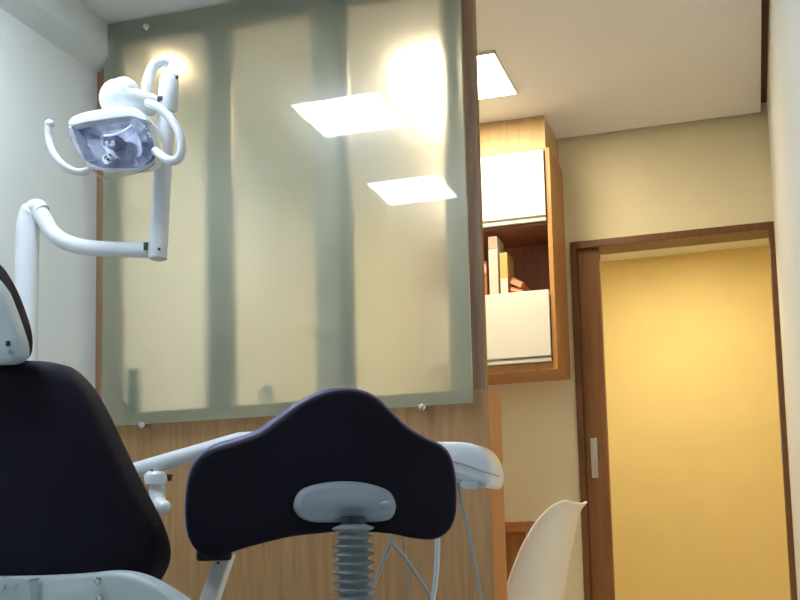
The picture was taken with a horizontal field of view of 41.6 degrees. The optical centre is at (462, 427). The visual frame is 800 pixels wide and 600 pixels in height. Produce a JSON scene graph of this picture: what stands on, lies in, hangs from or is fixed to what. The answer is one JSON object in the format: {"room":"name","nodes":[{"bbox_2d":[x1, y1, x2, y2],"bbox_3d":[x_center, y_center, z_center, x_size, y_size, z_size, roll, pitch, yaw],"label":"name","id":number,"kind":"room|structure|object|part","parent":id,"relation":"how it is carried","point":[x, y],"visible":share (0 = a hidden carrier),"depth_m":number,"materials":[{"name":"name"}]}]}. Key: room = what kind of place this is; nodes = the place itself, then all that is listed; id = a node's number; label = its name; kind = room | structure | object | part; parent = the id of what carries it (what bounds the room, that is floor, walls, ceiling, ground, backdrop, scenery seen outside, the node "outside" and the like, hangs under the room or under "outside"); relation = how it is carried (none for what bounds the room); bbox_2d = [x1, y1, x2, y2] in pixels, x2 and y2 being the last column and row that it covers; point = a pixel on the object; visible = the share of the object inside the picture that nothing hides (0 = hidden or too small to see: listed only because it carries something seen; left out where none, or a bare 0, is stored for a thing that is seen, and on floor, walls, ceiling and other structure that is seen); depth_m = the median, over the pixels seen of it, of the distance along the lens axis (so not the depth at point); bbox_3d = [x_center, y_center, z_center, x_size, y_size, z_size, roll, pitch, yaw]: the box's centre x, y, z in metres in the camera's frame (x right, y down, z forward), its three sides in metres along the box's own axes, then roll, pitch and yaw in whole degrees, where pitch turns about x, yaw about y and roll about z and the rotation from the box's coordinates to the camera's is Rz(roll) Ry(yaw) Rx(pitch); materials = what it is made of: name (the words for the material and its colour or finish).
{"room":"dental clinic","nodes":[
{"label":"dental clinic","id":0,"kind":"room"},
{"bbox_2d":[0,8,96,387],"bbox_3d":[-1.574,-0.178,1.982,0.100,2.600,5.721,-3,-6,15],"label":"wall","id":1,"kind":"structure","parent":0,"point":[40,82],"depth_m":3.14,"materials":[{"name":"white paint"}]},
{"bbox_2d":[0,0,109,73],"bbox_3d":[-1.718,-1.414,1.423,0.060,0.150,4.143,-3,-6,15],"label":"trim","id":2,"kind":"structure","parent":1,"relation":"attached to","point":[71,26],"depth_m":3.20,"materials":[{"name":"white paint"}]},
{"bbox_2d":[116,388,507,599],"bbox_3d":[-0.502,0.571,3.132,1.271,1.285,0.155,-3,-6,15],"label":"wall partition","id":3,"kind":"structure","parent":0,"point":[301,567],"depth_m":3.03,"materials":[{"name":"laminate"}]},
{"bbox_2d":[95,0,487,398],"bbox_3d":[-0.545,-0.697,3.258,1.265,1.265,0.140,-3,-6,15],"label":"wooden frame","id":4,"kind":"structure","parent":3,"relation":"in","point":[468,7],"depth_m":3.04,"materials":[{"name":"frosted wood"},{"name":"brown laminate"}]},
{"bbox_2d":[102,0,472,428],"bbox_3d":[-0.561,-0.673,3.163,1.186,1.312,0.047,-3,-6,15],"label":"frosted glass panel","id":5,"kind":"object","parent":4,"relation":"attached to","point":[318,236],"visible":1,"depth_m":3.13,"materials":[{"name":"white glass"}]},
{"bbox_3d":[-0.013,-0.724,3.153,0.065,1.265,0.060,-3,-6,15],"label":"post","id":6,"kind":"part","parent":4,"relation":"part of","materials":[{"name":"laminate"}]},
{"bbox_3d":[0.108,0.535,2.964,0.003,1.285,0.155,-3,-6,15],"label":"panel","id":7,"kind":"part","parent":3,"relation":"part of","materials":[{"name":"laminate"}]},
{"bbox_2d":[79,0,760,138],"bbox_3d":[-0.536,-1.503,1.871,2.067,0.050,5.569,-3,-6,15],"label":"ceiling","id":8,"kind":"structure","parent":0,"point":[589,67],"depth_m":3.72,"materials":[{"name":"paint"}]},
{"bbox_2d":[477,50,517,99],"bbox_3d":[-0.014,-1.279,3.866,0.362,0.012,0.362,-3,-6,15],"label":"recessed light","id":9,"kind":"object","parent":8,"relation":"in","point":[494,81],"visible":0.41,"depth_m":3.85,"materials":[{"name":"white paint"}]},
{"bbox_2d":[488,102,773,599],"bbox_3d":[0.325,0.026,4.476,2.213,2.600,0.120,-3,-6,15],"label":"wall","id":10,"kind":"structure","parent":0,"point":[715,172],"depth_m":4.39,"materials":[{"name":"white paint"}]},
{"bbox_2d":[480,115,570,384],"bbox_3d":[0.162,-0.717,4.366,0.482,1.034,0.316,-3,-6,15],"label":"upper cabinet","id":11,"kind":"object","parent":10,"relation":"attached to","point":[527,332],"visible":0.63,"depth_m":4.22,"materials":[{"name":"brown wood"}]},
{"bbox_2d":[484,262,489,294],"bbox_3d":[0.105,-0.594,4.303,0.017,0.145,0.124,-3,-6,15],"label":"book","id":12,"kind":"object","parent":11,"relation":"on","point":[486,265],"visible":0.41,"depth_m":4.25,"materials":[{"name":"paper"}]},
{"bbox_2d":[488,236,503,294],"bbox_3d":[0.139,-0.646,4.299,0.037,0.246,0.124,-3,-6,15],"label":"book","id":13,"kind":"object","parent":11,"relation":"on","point":[495,245],"visible":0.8,"depth_m":4.24,"materials":[{"name":"paper"}]},
{"bbox_2d":[499,252,513,293],"bbox_3d":[0.181,-0.613,4.284,0.031,0.175,0.124,-3,-6,15],"label":"book","id":14,"kind":"object","parent":11,"relation":"on","point":[506,261],"visible":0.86,"depth_m":4.23,"materials":[{"name":"yellow paper"}]},
{"bbox_3d":[0.114,-0.966,4.248,0.440,0.268,0.018,-3,-6,15],"label":"door","id":15,"kind":"part","parent":11,"relation":"part of","materials":[{"name":"white paint"}]},
{"bbox_2d":[510,287,524,292],"bbox_3d":[0.236,-0.545,4.287,0.057,0.032,0.156,-3,-6,15],"label":"book","id":16,"kind":"object","parent":11,"relation":"on","point":[512,289],"visible":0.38,"depth_m":4.21,"materials":[{"name":"orange paper"}]},
{"bbox_2d":[510,277,531,290],"bbox_3d":[0.236,-0.575,4.290,0.059,0.050,0.156,-3,-6,15],"label":"book","id":17,"kind":"object","parent":16,"relation":"on","point":[514,282],"visible":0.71,"depth_m":4.22,"materials":[{"name":"orange paper"}]},
{"bbox_3d":[0.131,-0.402,4.189,0.440,0.263,0.018,-3,-6,15],"label":"door","id":18,"kind":"part","parent":11,"relation":"part of","materials":[{"name":"white paint"}]},
{"bbox_2d":[570,221,796,599],"bbox_3d":[0.901,0.242,4.293,0.830,2.098,0.142,-3,-6,15],"label":"door","id":19,"kind":"structure","parent":10,"relation":"in","point":[587,310],"depth_m":4.35,"materials":[{"name":"brown wood"}]},
{"bbox_3d":[0.514,0.279,4.397,0.026,2.068,0.142,-3,-6,15],"label":"casing","id":20,"kind":"part","parent":19,"relation":"part of","materials":[{"name":"brown wood"}]},
{"bbox_3d":[0.545,0.125,4.359,0.028,0.168,0.008,-3,-6,15],"label":"pull handle","id":21,"kind":"part","parent":19,"relation":"part of","materials":[{"name":"metal"}]},
{"bbox_3d":[0.870,-0.786,4.400,0.830,0.030,0.142,-3,-6,15],"label":"head casing","id":22,"kind":"part","parent":19,"relation":"part of","materials":[{"name":"brown wood"}]},
{"bbox_3d":[1.262,0.065,4.162,0.004,0.120,0.030,-3,-6,15],"label":"strike plate","id":23,"kind":"part","parent":19,"relation":"part of","materials":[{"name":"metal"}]},
{"bbox_3d":[1.290,0.234,4.184,0.021,2.068,0.142,-3,-6,15],"label":"casing","id":24,"kind":"part","parent":19,"relation":"part of","materials":[{"name":"brown wood"}]},
{"bbox_2d":[600,231,774,261],"bbox_3d":[0.663,-1.033,5.275,3.800,0.050,1.399,-3,-6,15],"label":"ceiling","id":25,"kind":"structure","parent":0,"point":[756,242],"depth_m":5.76,"materials":[{"name":"paint"}]},
{"bbox_2d":[600,246,796,599],"bbox_3d":[0.900,0.229,5.869,3.800,2.450,0.100,-3,-6,15],"label":"wall","id":26,"kind":"structure","parent":0,"point":[697,486],"depth_m":5.74,"materials":[{"name":"yellow paint"}]},
{"bbox_2d":[766,0,799,599],"bbox_3d":[0.556,-0.303,1.396,0.100,2.600,5.721,-3,-6,15],"label":"wall","id":27,"kind":"structure","parent":0,"point":[783,54],"depth_m":3.13,"materials":[{"name":"white paint"}]},
{"bbox_2d":[761,0,768,102],"bbox_3d":[-0.532,-1.552,1.885,2.313,0.050,5.841,-3,-6,15],"label":"trim","id":28,"kind":"structure","parent":27,"relation":"attached to","point":[764,3],"depth_m":3.80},
{"bbox_3d":[0.214,1.139,2.198,3.280,0.080,7.340,-3,-6,15],"label":"floor","id":29,"kind":"structure","parent":0,"visible":0},
{"bbox_2d":[14,56,186,360],"bbox_3d":[-0.898,0.128,2.532,0.706,2.066,0.328,-3,-6,15],"label":"light","id":30,"kind":"object","parent":29,"relation":"on","point":[119,139],"visible":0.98,"depth_m":2.52,"materials":[{"name":"white plastic"}]},
{"bbox_3d":[-1.063,0.274,2.567,0.088,1.712,0.057,-3,-6,15],"label":"post","id":31,"kind":"part","parent":30,"relation":"part of","materials":[{"name":"white plastic"}]},
{"bbox_3d":[-0.928,-0.661,2.481,0.118,0.137,0.033,0,-6,-14],"label":"handle","id":32,"kind":"part","parent":30,"relation":"part of","materials":[{"name":"white plastic"}]},
{"bbox_3d":[-0.912,-0.486,2.597,0.361,0.170,0.043,-3,-6,15],"label":"arm","id":33,"kind":"part","parent":30,"relation":"part of","materials":[{"name":"white plastic"}]},
{"bbox_3d":[-0.728,-0.647,2.561,0.071,0.417,0.042,-3,-6,15],"label":"arm","id":34,"kind":"part","parent":30,"relation":"part of","materials":[{"name":"white plastic"}]},
{"bbox_3d":[-0.682,-0.679,2.398,0.121,0.176,0.034,-5,-7,32],"label":"handle","id":35,"kind":"part","parent":30,"relation":"part of","materials":[{"name":"white plastic"}]},
{"bbox_2d":[0,265,234,599],"bbox_3d":[-0.649,0.414,2.070,0.906,1.386,1.125,-3,-6,15],"label":"dental chair","id":36,"kind":"object","parent":29,"relation":"on","point":[79,521],"visible":0.99,"depth_m":1.59,"materials":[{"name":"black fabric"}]},
{"bbox_3d":[-0.715,0.271,1.530,0.234,0.109,0.020,-3,-6,15],"label":"mount plate","id":37,"kind":"part","parent":36,"relation":"part of","materials":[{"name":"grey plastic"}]},
{"bbox_3d":[-0.836,0.093,1.693,0.783,0.416,0.105,-3,-6,15],"label":"backrest","id":38,"kind":"part","parent":36,"relation":"part of","materials":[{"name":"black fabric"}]},
{"bbox_3d":[-0.469,0.235,1.976,0.061,0.027,0.327,0,-6,-13],"label":"armrest","id":39,"kind":"part","parent":36,"relation":"part of","materials":[{"name":"black rubber"}]},
{"bbox_2d":[133,432,503,599],"bbox_3d":[-0.435,0.563,2.279,1.136,1.119,0.240,-3,-6,15],"label":"dental delivery unit","id":40,"kind":"object","parent":29,"relation":"on","point":[475,466],"visible":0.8,"depth_m":2.18,"materials":[{"name":"white plastic"}]},
{"bbox_3d":[-0.621,0.077,2.378,0.548,0.120,0.038,-3,-6,15],"label":"arm","id":41,"kind":"part","parent":40,"relation":"part of","materials":[{"name":"white plastic"}]},
{"bbox_2d":[185,388,456,599],"bbox_3d":[-0.096,0.502,1.762,0.533,1.113,0.596,-3,-6,15],"label":"stool","id":42,"kind":"object","parent":29,"relation":"on","point":[340,460],"visible":1,"depth_m":1.60,"materials":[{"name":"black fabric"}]},
{"bbox_2d":[505,521,535,581],"bbox_3d":[-0.126,0.860,4.266,0.902,0.925,0.370,-3,-6,15],"label":"desk","id":43,"kind":"object","parent":29,"relation":"on","point":[516,532],"visible":0.21,"depth_m":4.05,"materials":[{"name":"brown wood"}]},
{"bbox_2d":[507,500,586,599],"bbox_3d":[0.198,0.764,3.735,0.511,0.990,0.447,-3,-6,15],"label":"shell chair","id":44,"kind":"object","parent":29,"relation":"on","point":[540,568],"visible":0.99,"depth_m":3.58,"materials":[{"name":"plastic"}]}
]}

